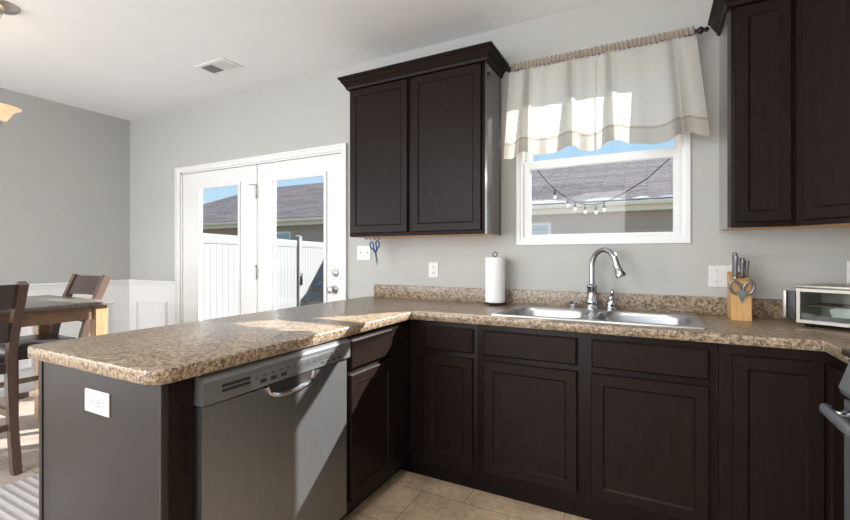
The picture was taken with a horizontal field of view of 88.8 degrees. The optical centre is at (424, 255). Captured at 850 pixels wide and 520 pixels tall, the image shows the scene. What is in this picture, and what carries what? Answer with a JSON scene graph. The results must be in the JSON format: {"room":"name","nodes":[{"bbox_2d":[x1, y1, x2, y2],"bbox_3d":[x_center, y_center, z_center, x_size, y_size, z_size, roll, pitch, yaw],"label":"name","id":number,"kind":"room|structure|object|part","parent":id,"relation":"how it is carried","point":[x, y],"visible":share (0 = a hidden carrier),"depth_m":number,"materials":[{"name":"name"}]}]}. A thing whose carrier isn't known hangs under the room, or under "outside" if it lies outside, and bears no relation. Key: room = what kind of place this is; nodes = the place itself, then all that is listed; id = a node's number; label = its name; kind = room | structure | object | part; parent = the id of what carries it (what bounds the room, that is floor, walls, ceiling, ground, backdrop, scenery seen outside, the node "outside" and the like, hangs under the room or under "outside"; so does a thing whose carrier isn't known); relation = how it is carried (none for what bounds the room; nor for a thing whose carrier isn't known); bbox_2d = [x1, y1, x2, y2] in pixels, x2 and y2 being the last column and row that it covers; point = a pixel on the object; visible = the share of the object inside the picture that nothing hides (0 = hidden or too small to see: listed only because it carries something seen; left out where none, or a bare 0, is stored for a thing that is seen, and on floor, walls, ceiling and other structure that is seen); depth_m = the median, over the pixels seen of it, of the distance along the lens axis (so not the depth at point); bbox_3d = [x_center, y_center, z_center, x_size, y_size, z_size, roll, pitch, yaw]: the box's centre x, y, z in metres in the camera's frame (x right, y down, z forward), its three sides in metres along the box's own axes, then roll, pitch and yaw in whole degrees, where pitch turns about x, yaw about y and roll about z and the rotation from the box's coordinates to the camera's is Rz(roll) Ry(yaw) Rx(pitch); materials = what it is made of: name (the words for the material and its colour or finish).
{"room":"kitchen","nodes":[
{"label":"kitchen","id":0,"kind":"room"},
{"bbox_2d":[0,88,129,284],"bbox_3d":[-4.762,-0.084,1.768,0.120,2.727,6.620,0,0,28],"label":"wall","id":1,"kind":"structure","parent":0,"point":[65,169],"depth_m":4.13,"materials":[{"name":"paint"}]},
{"bbox_2d":[0,381,33,396],"bbox_3d":[-3.600,1.165,2.971,0.803,0.110,3.388,0,0,28],"label":"baseboard","id":2,"kind":"structure","parent":1,"relation":"attached to","point":[29,386],"depth_m":3.87,"materials":[{"name":"white paint"}]},
{"bbox_2d":[0,285,174,381],"bbox_3d":[-3.603,0.762,2.979,0.815,0.915,3.400,0,0,28],"label":"wainscoting","id":3,"kind":"structure","parent":1,"relation":"attached to","point":[135,307],"depth_m":4.46,"materials":[{"name":"white paint"}]},
{"bbox_2d":[28,279,174,289],"bbox_3d":[-3.603,0.286,2.979,0.815,0.057,3.400,0,0,28],"label":"trim","id":4,"kind":"structure","parent":1,"relation":"attached to","point":[40,286],"depth_m":4.36,"materials":[{"name":"white paint"}]},
{"bbox_2d":[0,390,589,519],"bbox_3d":[-1.949,1.250,0.368,6.164,0.060,6.500,0,0,28],"label":"floor","id":5,"kind":"structure","parent":0,"point":[406,495],"depth_m":2.18,"materials":[{"name":"tile"}]},
{"bbox_2d":[0,281,28,475],"bbox_3d":[-2.533,0.683,2.314,0.608,1.081,0.470,0,0,28],"label":"dining chair","id":6,"kind":"object","parent":5,"relation":"on","point":[13,297],"visible":1,"depth_m":2.42,"materials":[{"name":"brown wood"}]},
{"bbox_3d":[-2.632,0.594,2.365,0.385,0.028,0.470,0,0,28],"label":"seat","id":7,"kind":"part","parent":6,"relation":"part of","materials":[{"name":"plastic"}]},
{"bbox_3d":[-2.614,0.637,2.356,0.385,0.056,0.449,0,0,28],"label":"seat frame","id":8,"kind":"part","parent":6,"relation":"part of","materials":[{"name":"brown wood"}]},
{"bbox_2d":[0,474,38,519],"bbox_3d":[-2.130,1.215,1.393,0.965,0.008,2.350,0,0,28],"label":"area rug","id":9,"kind":"object","parent":5,"relation":"on","point":[19,500],"visible":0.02,"depth_m":2.14,"materials":[{"name":"white fabric"}]},
{"bbox_2d":[0,274,110,414],"bbox_3d":[-2.654,0.683,3.075,0.470,1.081,0.608,0,0,28],"label":"dining chair","id":10,"kind":"object","parent":5,"relation":"on","point":[96,286],"visible":0.23,"depth_m":3.13,"materials":[{"name":"brown wood"}]},
{"bbox_3d":[-2.696,0.637,2.994,0.449,0.056,0.385,0,0,28],"label":"seat frame","id":11,"kind":"part","parent":10,"relation":"part of","materials":[{"name":"brown wood"}]},
{"bbox_3d":[-2.592,0.920,2.733,0.040,0.600,0.040,0,0,28],"label":"leg","id":12,"kind":"part","parent":10,"relation":"part of","materials":[{"name":"brown wood"}]},
{"bbox_3d":[-2.705,0.594,2.976,0.470,0.028,0.385,0,0,28],"label":"seat","id":13,"kind":"part","parent":10,"relation":"part of","materials":[{"name":"plastic"}]},
{"bbox_3d":[-2.760,0.683,3.330,0.040,1.081,0.201,0,0,28],"label":"post","id":14,"kind":"part","parent":10,"relation":"part of","materials":[{"name":"brown wood"}]},
{"bbox_3d":[-2.383,0.683,3.133,0.040,1.081,0.201,0,0,28],"label":"post","id":15,"kind":"part","parent":10,"relation":"part of","materials":[{"name":"brown wood"}]},
{"bbox_2d":[0,295,113,418],"bbox_3d":[-2.865,0.763,2.456,0.927,0.914,1.555,0,0,28],"label":"dining table","id":16,"kind":"object","parent":5,"relation":"on","point":[41,311],"visible":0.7,"depth_m":2.81,"materials":[{"name":"wood"}]},
{"bbox_3d":[-2.880,0.776,3.268,0.072,0.888,0.072,0,0,28],"label":"leg","id":17,"kind":"part","parent":16,"relation":"part of","materials":[{"name":"brown wood"}]},
{"bbox_3d":[-2.182,0.776,2.903,0.072,0.888,0.072,0,0,28],"label":"leg","id":18,"kind":"part","parent":16,"relation":"part of","materials":[{"name":"brown wood"}]},
{"bbox_2d":[85,388,109,417],"bbox_3d":[-1.002,0.449,1.323,0.134,0.070,0.008,0,0,28],"label":"wall outlet","id":19,"kind":"object","parent":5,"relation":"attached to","point":[97,402],"visible":1,"depth_m":1.32,"materials":[{"name":"white plastic"}]},
{"bbox_2d":[89,396,94,406],"bbox_3d":[-1.021,0.449,1.330,0.033,0.033,0.002,0,0,28],"label":"socket","id":20,"kind":"object","parent":19,"relation":"attached to","point":[91,398],"depth_m":1.33,"materials":[{"name":"white plastic"}]},
{"bbox_2d":[96,398,101,408],"bbox_3d":[-0.984,0.449,1.311,0.033,0.033,0.002,0,0,28],"label":"socket","id":21,"kind":"object","parent":19,"relation":"attached to","point":[98,400],"depth_m":1.31,"materials":[{"name":"white plastic"}]},
{"bbox_2d":[39,361,192,519],"bbox_3d":[-0.571,0.783,2.204,0.700,0.874,1.960,0,0,28],"label":"peninsula panel","id":22,"kind":"object","parent":5,"relation":"on","point":[135,463],"visible":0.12,"depth_m":1.29,"materials":[{"name":"wood"}]},
{"bbox_3d":[-1.318,0.783,1.506,0.021,0.874,0.028,0,0,28],"label":"corner trim","id":23,"kind":"part","parent":22,"relation":"part of","materials":[{"name":"wood"}]},
{"bbox_3d":[-0.714,0.783,1.186,0.011,0.874,0.022,0,0,28],"label":"corner trim","id":24,"kind":"part","parent":22,"relation":"part of","materials":[{"name":"wood"}]},
{"bbox_3d":[-0.700,0.783,1.234,0.027,0.874,0.073,0,0,28],"label":"return panel","id":25,"kind":"part","parent":22,"relation":"part of","materials":[{"name":"brown wood"}]},
{"bbox_2d":[193,337,349,519],"bbox_3d":[-0.764,0.785,1.703,0.670,0.870,0.688,0,0,28],"label":"dishwasher","id":26,"kind":"object","parent":5,"relation":"on","point":[270,433],"visible":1,"depth_m":1.49,"materials":[{"name":"grey metal"}]},
{"bbox_2d":[341,320,408,519],"bbox_3d":[-0.483,0.783,2.311,0.685,0.874,0.638,0,0,28],"label":"base cabinet","id":27,"kind":"object","parent":5,"relation":"on","point":[378,362],"visible":0.48,"depth_m":2.06,"materials":[{"name":"brown wood"}]},
{"bbox_3d":[-0.249,0.434,2.039,0.019,0.128,0.340,0,0,28],"label":"drawer","id":28,"kind":"part","parent":27,"relation":"part of","materials":[{"name":"brown wood"}]},
{"bbox_3d":[-0.247,0.798,2.044,0.019,0.553,0.352,0,0,28],"label":"door","id":29,"kind":"part","parent":27,"relation":"part of","materials":[{"name":"brown wood"}]},
{"bbox_2d":[401,319,482,490],"bbox_3d":[0.179,0.783,2.567,0.503,0.874,0.628,0,0,28],"label":"base cabinet","id":30,"kind":"object","parent":5,"relation":"on","point":[443,355],"visible":0.56,"depth_m":2.27,"materials":[{"name":"brown wood"}]},
{"bbox_3d":[0.119,0.797,2.254,0.275,0.546,0.019,0,0,28],"label":"door","id":31,"kind":"part","parent":30,"relation":"part of","materials":[{"name":"brown wood"}]},
{"bbox_3d":[0.120,0.435,2.254,0.278,0.122,0.019,0,0,28],"label":"drawer","id":32,"kind":"part","parent":30,"relation":"part of","materials":[{"name":"brown wood"}]},
{"bbox_2d":[478,325,717,519],"bbox_3d":[0.851,0.783,2.216,1.009,0.874,0.628,0,0,28],"label":"base cabinet","id":33,"kind":"object","parent":5,"relation":"on","point":[590,426],"visible":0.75,"depth_m":1.92,"materials":[{"name":"brown wood"}]},
{"bbox_3d":[0.490,0.435,2.061,0.442,0.122,0.019,0,0,28],"label":"drawer","id":34,"kind":"part","parent":33,"relation":"part of","materials":[{"name":"brown wood"}]},
{"bbox_3d":[0.490,0.799,2.061,0.442,0.551,0.019,0,0,28],"label":"door","id":35,"kind":"part","parent":33,"relation":"part of","materials":[{"name":"brown wood"}]},
{"bbox_3d":[0.935,0.435,1.828,0.441,0.122,0.019,0,0,28],"label":"drawer","id":36,"kind":"part","parent":33,"relation":"part of","materials":[{"name":"brown wood"}]},
{"bbox_3d":[0.935,0.799,1.828,0.441,0.551,0.019,0,0,28],"label":"door","id":37,"kind":"part","parent":33,"relation":"part of","materials":[{"name":"brown wood"}]},
{"bbox_2d":[718,343,849,519],"bbox_3d":[1.676,0.783,1.681,0.944,0.874,0.813,0,0,28],"label":"base cabinet","id":38,"kind":"object","parent":5,"relation":"on","point":[780,457],"visible":0.77,"depth_m":1.62,"materials":[{"name":"brown wood"}]},
{"bbox_2d":[28,284,849,384],"bbox_3d":[0.465,0.280,1.645,3.063,0.132,1.999,0,0,28],"label":"countertop","id":39,"kind":"structure","parent":38,"relation":"on","point":[167,354],"depth_m":1.81,"materials":[{"name":"stone"}]},
{"bbox_2d":[484,251,507,305],"bbox_3d":[0.429,0.140,2.665,0.138,0.331,0.147,0,0,28],"label":"paper towel holder","id":40,"kind":"object","parent":39,"relation":"on","point":[490,304],"visible":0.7,"depth_m":2.62,"materials":[{"name":"brown metal"}]},
{"bbox_2d":[485,257,504,302],"bbox_3d":[0.431,0.150,2.670,0.121,0.275,0.121,0,0,28],"label":"paper towel roll","id":41,"kind":"object","parent":40,"relation":"on","point":[494,266],"visible":1,"depth_m":2.62,"materials":[{"name":"white paper"}]},
{"bbox_2d":[490,304,706,329],"bbox_3d":[0.860,0.393,2.220,0.934,0.190,0.516,0,0,28],"label":"sink","id":42,"kind":"object","parent":39,"relation":"in","point":[620,316],"visible":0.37,"depth_m":2.26,"materials":[{"name":"metal"}]},
{"bbox_2d":[568,300,579,307],"bbox_3d":[0.849,0.277,2.464,0.068,0.041,0.058,0,0,28],"label":"soap dispenser","id":43,"kind":"object","parent":42,"relation":"on","point":[573,303],"visible":1,"depth_m":2.45,"materials":[{"name":"silver metal"}]},
{"bbox_2d":[605,289,617,309],"bbox_3d":[1.021,0.240,2.378,0.068,0.115,0.067,0,0,28],"label":"lever","id":44,"kind":"object","parent":42,"relation":"on","point":[611,303],"visible":1,"depth_m":2.36,"materials":[{"name":"silver metal"}]},
{"bbox_3d":[1.022,0.209,2.372,0.024,0.053,0.032,0,0,28],"label":"lever","id":45,"kind":"part","parent":44,"relation":"part of","materials":[{"name":"silver metal"}]},
{"bbox_2d":[585,247,625,308],"bbox_3d":[0.975,0.126,2.352,0.076,0.343,0.243,0,0,-30],"label":"faucet","id":46,"kind":"object","parent":39,"relation":"on","point":[591,300],"visible":1,"depth_m":2.40,"materials":[{"name":"silver metal"}]},
{"bbox_2d":[727,272,751,320],"bbox_3d":[1.505,0.194,2.080,0.080,0.224,0.123,0,0,27],"label":"knife block","id":47,"kind":"object","parent":39,"relation":"on","point":[737,311],"visible":0.85,"depth_m":2.04,"materials":[{"name":"brown wood"}]},
{"bbox_2d":[732,255,738,278],"bbox_3d":[1.480,0.054,2.071,0.024,0.112,0.048,0,0,27],"label":"kitchen knife","id":48,"kind":"object","parent":47,"relation":"on","point":[735,259],"visible":1,"depth_m":2.06,"materials":[{"name":"silver metal"}]},
{"bbox_2d":[728,280,755,303],"bbox_3d":[1.475,0.170,2.019,0.105,0.112,0.021,0,0,27],"label":"scissors","id":49,"kind":"object","parent":47,"relation":"hanging from","point":[741,292],"visible":1,"depth_m":2.02,"materials":[{"name":"silver metal"}]},
{"bbox_2d":[739,258,744,277],"bbox_3d":[1.510,0.059,2.068,0.021,0.096,0.042,0,0,27],"label":"kitchen knife","id":50,"kind":"object","parent":47,"relation":"on","point":[741,260],"visible":1,"depth_m":2.06,"materials":[{"name":"silver metal"}]},
{"bbox_2d":[744,261,748,276],"bbox_3d":[1.532,0.064,2.067,0.017,0.078,0.034,0,0,27],"label":"kitchen knife","id":51,"kind":"object","parent":47,"relation":"on","point":[746,274],"visible":1,"depth_m":2.06,"materials":[{"name":"silver metal"}]},
{"bbox_2d":[782,283,849,327],"bbox_3d":[1.802,0.216,1.770,0.266,0.179,0.477,0,0,-30],"label":"toaster oven","id":52,"kind":"object","parent":39,"relation":"on","point":[810,305],"visible":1,"depth_m":1.89,"materials":[{"name":"metal"}]},
{"bbox_3d":[1.588,0.212,1.913,0.026,0.120,0.016,0,0,-30],"label":"handle","id":53,"kind":"part","parent":52,"relation":"part of","materials":[{"name":"metal"}]},
{"bbox_3d":[1.705,0.134,1.724,0.022,0.014,0.374,0,0,-30],"label":"trim","id":54,"kind":"part","parent":52,"relation":"part of","materials":[{"name":"metal"}]},
{"bbox_2d":[829,308,849,318],"bbox_3d":[1.804,0.240,1.773,0.110,0.041,0.200,0,0,-30],"label":"baking tray","id":55,"kind":"object","parent":52,"relation":"in","point":[836,312],"visible":0.75,"depth_m":1.80,"materials":[{"name":"silver metal"}]},
{"bbox_3d":[1.319,0.754,1.628,0.274,0.732,0.019,0,0,28],"label":"door","id":56,"kind":"part","parent":38,"relation":"part of","materials":[{"name":"brown wood"}]},
{"bbox_3d":[1.403,0.754,1.473,0.019,0.732,0.178,0,0,28],"label":"door","id":57,"kind":"part","parent":38,"relation":"part of","materials":[{"name":"brown wood"}]},
{"bbox_2d":[819,348,849,519],"bbox_3d":[1.405,0.675,0.913,0.710,1.030,0.762,0,0,28],"label":"range","id":58,"kind":"object","parent":5,"relation":"on","point":[840,419],"visible":1,"depth_m":1.34,"materials":[{"name":"metal"}]},
{"bbox_3d":[1.107,0.485,1.069,0.037,0.030,0.735,0,0,28],"label":"door handle","id":59,"kind":"part","parent":58,"relation":"part of","materials":[{"name":"metal"}]},
{"bbox_3d":[1.277,0.485,1.330,0.049,0.023,0.024,0,0,28],"label":"handle post","id":60,"kind":"part","parent":58,"relation":"part of","materials":[{"name":"silver metal"}]},
{"bbox_3d":[1.170,0.377,1.037,0.057,0.121,0.760,0,0,28],"label":"control panel","id":61,"kind":"part","parent":58,"relation":"part of","materials":[{"name":"metal"}]},
{"bbox_2d":[841,348,849,357],"bbox_3d":[1.433,0.305,0.898,0.640,0.020,0.762,0,0,28],"label":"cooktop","id":62,"kind":"object","parent":58,"relation":"in","point":[846,352],"depth_m":1.35,"materials":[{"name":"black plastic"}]},
{"bbox_2d":[844,399,849,519],"bbox_3d":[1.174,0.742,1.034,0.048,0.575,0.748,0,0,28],"label":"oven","id":63,"kind":"object","parent":58,"relation":"in","point":[846,402],"depth_m":1.35,"materials":[{"name":"black metal"}]},
{"bbox_2d":[0,0,610,120],"bbox_3d":[-1.944,-1.507,0.377,6.404,0.120,6.760,0,0,28],"label":"ceiling","id":64,"kind":"structure","parent":0,"point":[129,60],"depth_m":2.92,"materials":[{"name":"paint"}]},
{"bbox_2d":[0,0,20,17],"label":"ceiling light","id":65,"kind":"object","parent":64,"relation":"hanging from","point":[6,8],"depth_m":2.51,"materials":[{"name":"white glass"}]},
{"bbox_2d":[0,103,21,127],"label":"chandelier","id":66,"kind":"object","parent":64,"relation":"hanging from","point":[7,112],"depth_m":2.64,"materials":[{"name":"beige glass"}]},
{"bbox_3d":[-2.607,-0.862,2.643,0.224,0.084,0.224,0,0,28],"label":"lamp shade","id":67,"kind":"part","parent":66,"relation":"part of","materials":[{"name":"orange glass"}]},
{"bbox_2d":[194,57,243,75],"bbox_3d":[-1.580,-1.442,3.328,0.330,0.009,0.180,0,0,28],"label":"ceiling vent","id":68,"kind":"object","parent":64,"relation":"in","point":[219,66],"visible":1,"depth_m":3.32,"materials":[{"name":"white metal"}]},
{"bbox_2d":[130,0,849,427],"bbox_3d":[-0.413,-0.084,3.311,6.404,2.727,0.140,0,0,28],"label":"wall","id":69,"kind":"structure","parent":0,"point":[312,111],"depth_m":2.73,"materials":[{"name":"paint"}]},
{"bbox_2d":[183,165,257,322],"bbox_3d":[-1.915,0.205,4.041,1.022,1.990,0.056,0,0,28],"label":"door","id":70,"kind":"structure","parent":69,"relation":"in","point":[193,184],"depth_m":4.03,"materials":[{"name":"white paint"}]},
{"bbox_3d":[-1.914,0.154,4.023,0.600,1.632,0.026,0,0,28],"label":"glazing frame","id":71,"kind":"part","parent":70,"relation":"part of","materials":[{"name":"white paint"}]},
{"bbox_2d":[175,143,347,323],"bbox_3d":[-1.493,0.191,3.872,2.100,2.097,0.184,0,0,28],"label":"trim","id":72,"kind":"structure","parent":69,"relation":"attached to","point":[342,148],"depth_m":3.76,"materials":[{"name":"white paint"}]},
{"bbox_2d":[249,153,340,311],"bbox_3d":[-1.085,0.205,3.574,0.972,1.990,0.115,0,0,28],"label":"door","id":73,"kind":"structure","parent":69,"relation":"in","point":[328,166],"depth_m":3.60,"materials":[{"name":"white paint"}]},
{"bbox_3d":[-1.042,0.154,3.568,0.610,1.632,0.026,0,0,28],"label":"glazing frame","id":74,"kind":"part","parent":73,"relation":"part of","materials":[{"name":"white paint"}]},
{"bbox_3d":[-0.722,0.268,3.360,0.064,0.064,0.071,0,0,28],"label":"knob","id":75,"kind":"part","parent":73,"relation":"part of","materials":[{"name":"silver metal"}]},
{"bbox_2d":[357,246,370,259],"bbox_3d":[-0.461,-0.018,3.248,0.124,0.109,0.016,0,0,28],"label":"light switch","id":76,"kind":"object","parent":69,"relation":"attached to","point":[363,252],"visible":1,"depth_m":3.25,"materials":[{"name":"white plastic"}]},
{"bbox_2d":[337,41,508,237],"bbox_3d":[-0.032,-0.666,2.841,1.091,1.079,0.339,0,0,28],"label":"upper cabinet","id":77,"kind":"object","parent":69,"relation":"attached to","point":[425,132],"visible":1,"depth_m":2.69,"materials":[{"name":"brown laminate"}]},
{"bbox_3d":[-0.310,-0.635,2.864,0.452,0.973,0.019,0,0,28],"label":"door","id":78,"kind":"part","parent":77,"relation":"part of","materials":[{"name":"brown wood"}]},
{"bbox_3d":[-0.032,-1.165,2.841,1.091,0.080,0.339,0,0,28],"label":"crown moulding","id":79,"kind":"part","parent":77,"relation":"part of","materials":[{"name":"brown wood"}]},
{"bbox_3d":[-0.011,-0.133,2.880,0.960,0.010,0.246,0,0,28],"label":"panel","id":80,"kind":"part","parent":77,"relation":"part of","materials":[{"name":"brown wood"}]},
{"bbox_3d":[0.122,-0.635,2.639,0.465,0.973,0.019,0,0,28],"label":"door","id":81,"kind":"part","parent":77,"relation":"part of","materials":[{"name":"brown wood"}]},
{"bbox_3d":[0.418,-0.626,2.646,0.015,0.999,0.266,0,0,28],"label":"panel","id":82,"kind":"part","parent":77,"relation":"part of","materials":[{"name":"brown laminate"}]},
{"bbox_2d":[429,262,438,277],"bbox_3d":[0.058,0.101,2.981,0.076,0.106,0.008,0,0,28],"label":"wall outlet","id":83,"kind":"object","parent":69,"relation":"attached to","point":[433,266],"visible":1,"depth_m":2.98,"materials":[{"name":"white plastic"}]},
{"bbox_2d":[374,284,786,318],"bbox_3d":[0.766,0.260,2.148,2.995,0.092,0.829,0,0,28],"label":"backsplash","id":84,"kind":"structure","parent":69,"relation":"attached to","point":[762,308],"depth_m":2.51,"materials":[{"name":"stone"}]},
{"bbox_2d":[516,132,689,244],"bbox_3d":[1.011,-0.591,2.550,0.928,1.052,0.132,0,0,28],"label":"window","id":85,"kind":"structure","parent":69,"relation":"in","point":[680,151],"depth_m":2.46,"materials":[{"name":"white plastic"}]},
{"bbox_3d":[1.018,-0.815,2.562,0.856,0.540,0.033,0,0,28],"label":"sash","id":86,"kind":"part","parent":85,"relation":"part of","materials":[{"name":"white plastic"}]},
{"bbox_2d":[537,158,669,213],"bbox_3d":[1.273,-0.756,3.342,1.919,0.758,1.473,0,0,28],"label":"string lights","id":87,"kind":"object","parent":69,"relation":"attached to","point":[555,190],"visible":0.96,"depth_m":4.03,"materials":[{"name":"black plastic"}]},
{"bbox_2d":[503,26,708,72],"bbox_3d":[0.967,-1.128,2.447,1.062,0.047,0.114,0,0,28],"label":"curtain rod","id":88,"kind":"object","parent":69,"relation":"attached to","point":[700,30],"visible":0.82,"depth_m":2.18,"materials":[{"name":"brown metal"}]},
{"bbox_2d":[504,46,595,158],"bbox_3d":[0.711,-0.861,2.484,0.514,0.591,0.090,0,0,28],"label":"valance","id":89,"kind":"object","parent":88,"relation":"hanging from","point":[554,104],"visible":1,"depth_m":2.47,"materials":[{"name":"fabric"}]},
{"bbox_2d":[595,26,709,149],"bbox_3d":[1.160,-0.861,2.251,0.526,0.590,0.092,0,0,28],"label":"valance","id":90,"kind":"object","parent":88,"relation":"hanging from","point":[649,87],"visible":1,"depth_m":2.23,"materials":[{"name":"fabric"}]},
{"bbox_2d":[709,265,739,286],"bbox_3d":[1.526,0.108,2.211,0.136,0.112,0.016,0,0,28],"label":"light switch","id":91,"kind":"object","parent":69,"relation":"attached to","point":[717,273],"visible":0.5,"depth_m":2.22,"materials":[{"name":"white plastic"}]},
{"bbox_2d":[708,0,795,230],"bbox_3d":[1.522,-0.666,2.030,0.304,1.079,0.339,0,0,28],"label":"upper cabinet","id":92,"kind":"object","parent":69,"relation":"attached to","point":[757,38],"visible":0.97,"depth_m":1.93,"materials":[{"name":"brown laminate"}]},
{"bbox_3d":[1.454,-0.626,2.106,0.014,0.999,0.266,0,0,28],"label":"panel","id":93,"kind":"part","parent":92,"relation":"part of","materials":[{"name":"brown laminate"}]},
{"bbox_3d":[1.522,-1.165,2.030,0.304,0.080,0.339,0,0,28],"label":"crown moulding","id":94,"kind":"part","parent":92,"relation":"part of","materials":[{"name":"brown wood"}]},
{"bbox_3d":[1.571,-0.133,2.055,0.238,0.010,0.246,0,0,28],"label":"panel","id":95,"kind":"part","parent":92,"relation":"part of","materials":[{"name":"brown wood"}]},
{"bbox_3d":[1.495,-0.635,1.922,0.200,0.973,0.019,0,0,28],"label":"door","id":96,"kind":"part","parent":92,"relation":"part of","materials":[{"name":"brown wood"}]},
{"bbox_2d":[785,0,849,228],"bbox_3d":[1.859,-0.626,1.691,0.630,0.999,0.624,0,0,28],"label":"upper cabinet","id":97,"kind":"object","parent":69,"relation":"attached to","point":[822,26],"visible":0.76,"depth_m":1.76,"materials":[{"name":"brown wood"}]},
{"bbox_3d":[1.871,-0.133,1.698,0.603,0.010,0.594,0,0,28],"label":"panel","id":98,"kind":"part","parent":97,"relation":"part of","materials":[{"name":"brown wood"}]},
{"bbox_2d":[847,261,849,283],"bbox_3d":[1.975,0.080,1.981,0.072,0.110,0.008,0,0,28],"label":"wall outlet","id":99,"kind":"object","parent":69,"relation":"attached to","point":[848,262],"visible":0.75,"depth_m":1.99,"materials":[{"name":"white plastic"}]},
{"label":"outside","id":100,"kind":"structure","parent":0,"visible":0},
{"bbox_3d":[-2.385,1.490,12.721,44.000,0.139,33.000,0,0,28],"label":"ground","id":101,"kind":"structure","parent":100,"visible":0},
{"bbox_2d":[202,233,323,319],"bbox_3d":[-2.849,0.475,9.816,0.197,1.870,11.130,0,0,8],"label":"vinyl fence","id":102,"kind":"object","parent":101,"relation":"on","point":[299,263],"visible":0.2,"depth_m":7.41,"materials":[{"name":"white plastic"}]},
{"bbox_3d":[-3.273,-0.260,7.104,0.044,0.150,1.698,0,0,8],"label":"rail","id":103,"kind":"part","parent":102,"relation":"part of","materials":[{"name":"plastic"}]},
{"bbox_3d":[-3.273,0.487,7.104,0.022,1.345,1.692,0,0,8],"label":"board panel","id":104,"kind":"part","parent":102,"relation":"part of","materials":[{"name":"plastic"}]},
{"bbox_3d":[-3.006,0.487,8.914,0.022,1.345,1.692,0,0,8],"label":"board panel","id":105,"kind":"part","parent":102,"relation":"part of","materials":[{"name":"plastic"}]},
{"bbox_3d":[-3.006,-0.260,8.914,0.044,0.150,1.698,0,0,8],"label":"rail","id":106,"kind":"part","parent":102,"relation":"part of","materials":[{"name":"plastic"}]},
{"bbox_3d":[-2.873,0.500,9.819,0.130,1.820,0.130,0,0,8],"label":"post","id":107,"kind":"part","parent":102,"relation":"part of","materials":[{"name":"plastic"}]},
{"bbox_3d":[-2.739,-0.260,10.725,0.044,0.150,1.698,0,0,8],"label":"rail","id":108,"kind":"part","parent":102,"relation":"part of","materials":[{"name":"plastic"}]},
{"bbox_3d":[-2.739,0.487,10.725,0.022,1.345,1.692,0,0,8],"label":"board panel","id":109,"kind":"part","parent":102,"relation":"part of","materials":[{"name":"plastic"}]},
{"bbox_2d":[202,158,672,241],"bbox_3d":[1.617,-0.875,15.635,29.640,4.590,8.130,0,0,28],"label":"neighbor house","id":110,"kind":"structure","parent":101,"relation":"on","point":[299,208],"depth_m":11.08,"materials":[{"name":"concrete"}]},
{"bbox_2d":[531,195,672,203],"bbox_3d":[5.308,-1.309,9.411,8.044,0.128,0.210,0,0,28],"label":"gutter","id":111,"kind":"object","parent":110,"relation":"on","point":[639,197],"visible":0.46,"depth_m":10.05,"materials":[{"name":"white metal"}]},
{"bbox_3d":[1.086,1.390,4.458,8.200,0.060,3.240,0,0,28],"label":"patio","id":112,"kind":"object","parent":101,"relation":"on","visible":0},
{"bbox_2d":[299,282,323,305],"bbox_3d":[-1.208,0.848,5.467,0.761,1.024,0.592,0,0,-7],"label":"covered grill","id":113,"kind":"object","parent":112,"relation":"on","point":[315,294],"visible":0.17,"depth_m":5.26,"materials":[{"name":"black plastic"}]},
{"bbox_3d":[-0.347,-0.117,2.994,0.025,0.023,0.010,0,0,28],"label":"hook","id":114,"kind":"object","parent":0,"visible":0},
{"bbox_2d":[369,240,379,263],"bbox_3d":[-0.347,-0.016,2.989,0.081,0.177,0.019,0,0,17],"label":"scissors","id":115,"kind":"object","parent":114,"relation":"hanging from","point":[376,241],"visible":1,"depth_m":2.98,"materials":[{"name":"blue plastic"}]},
{"bbox_3d":[-0.361,-0.057,2.994,0.053,0.081,0.016,0,0,28],"label":"handle","id":116,"kind":"part","parent":115,"relation":"part of","materials":[{"name":"blue plastic"}]},
{"bbox_3d":[-0.326,-0.061,2.983,0.038,0.086,0.016,0,0,28],"label":"handle","id":117,"kind":"part","parent":115,"relation":"part of","materials":[{"name":"blue plastic"}]}
]}

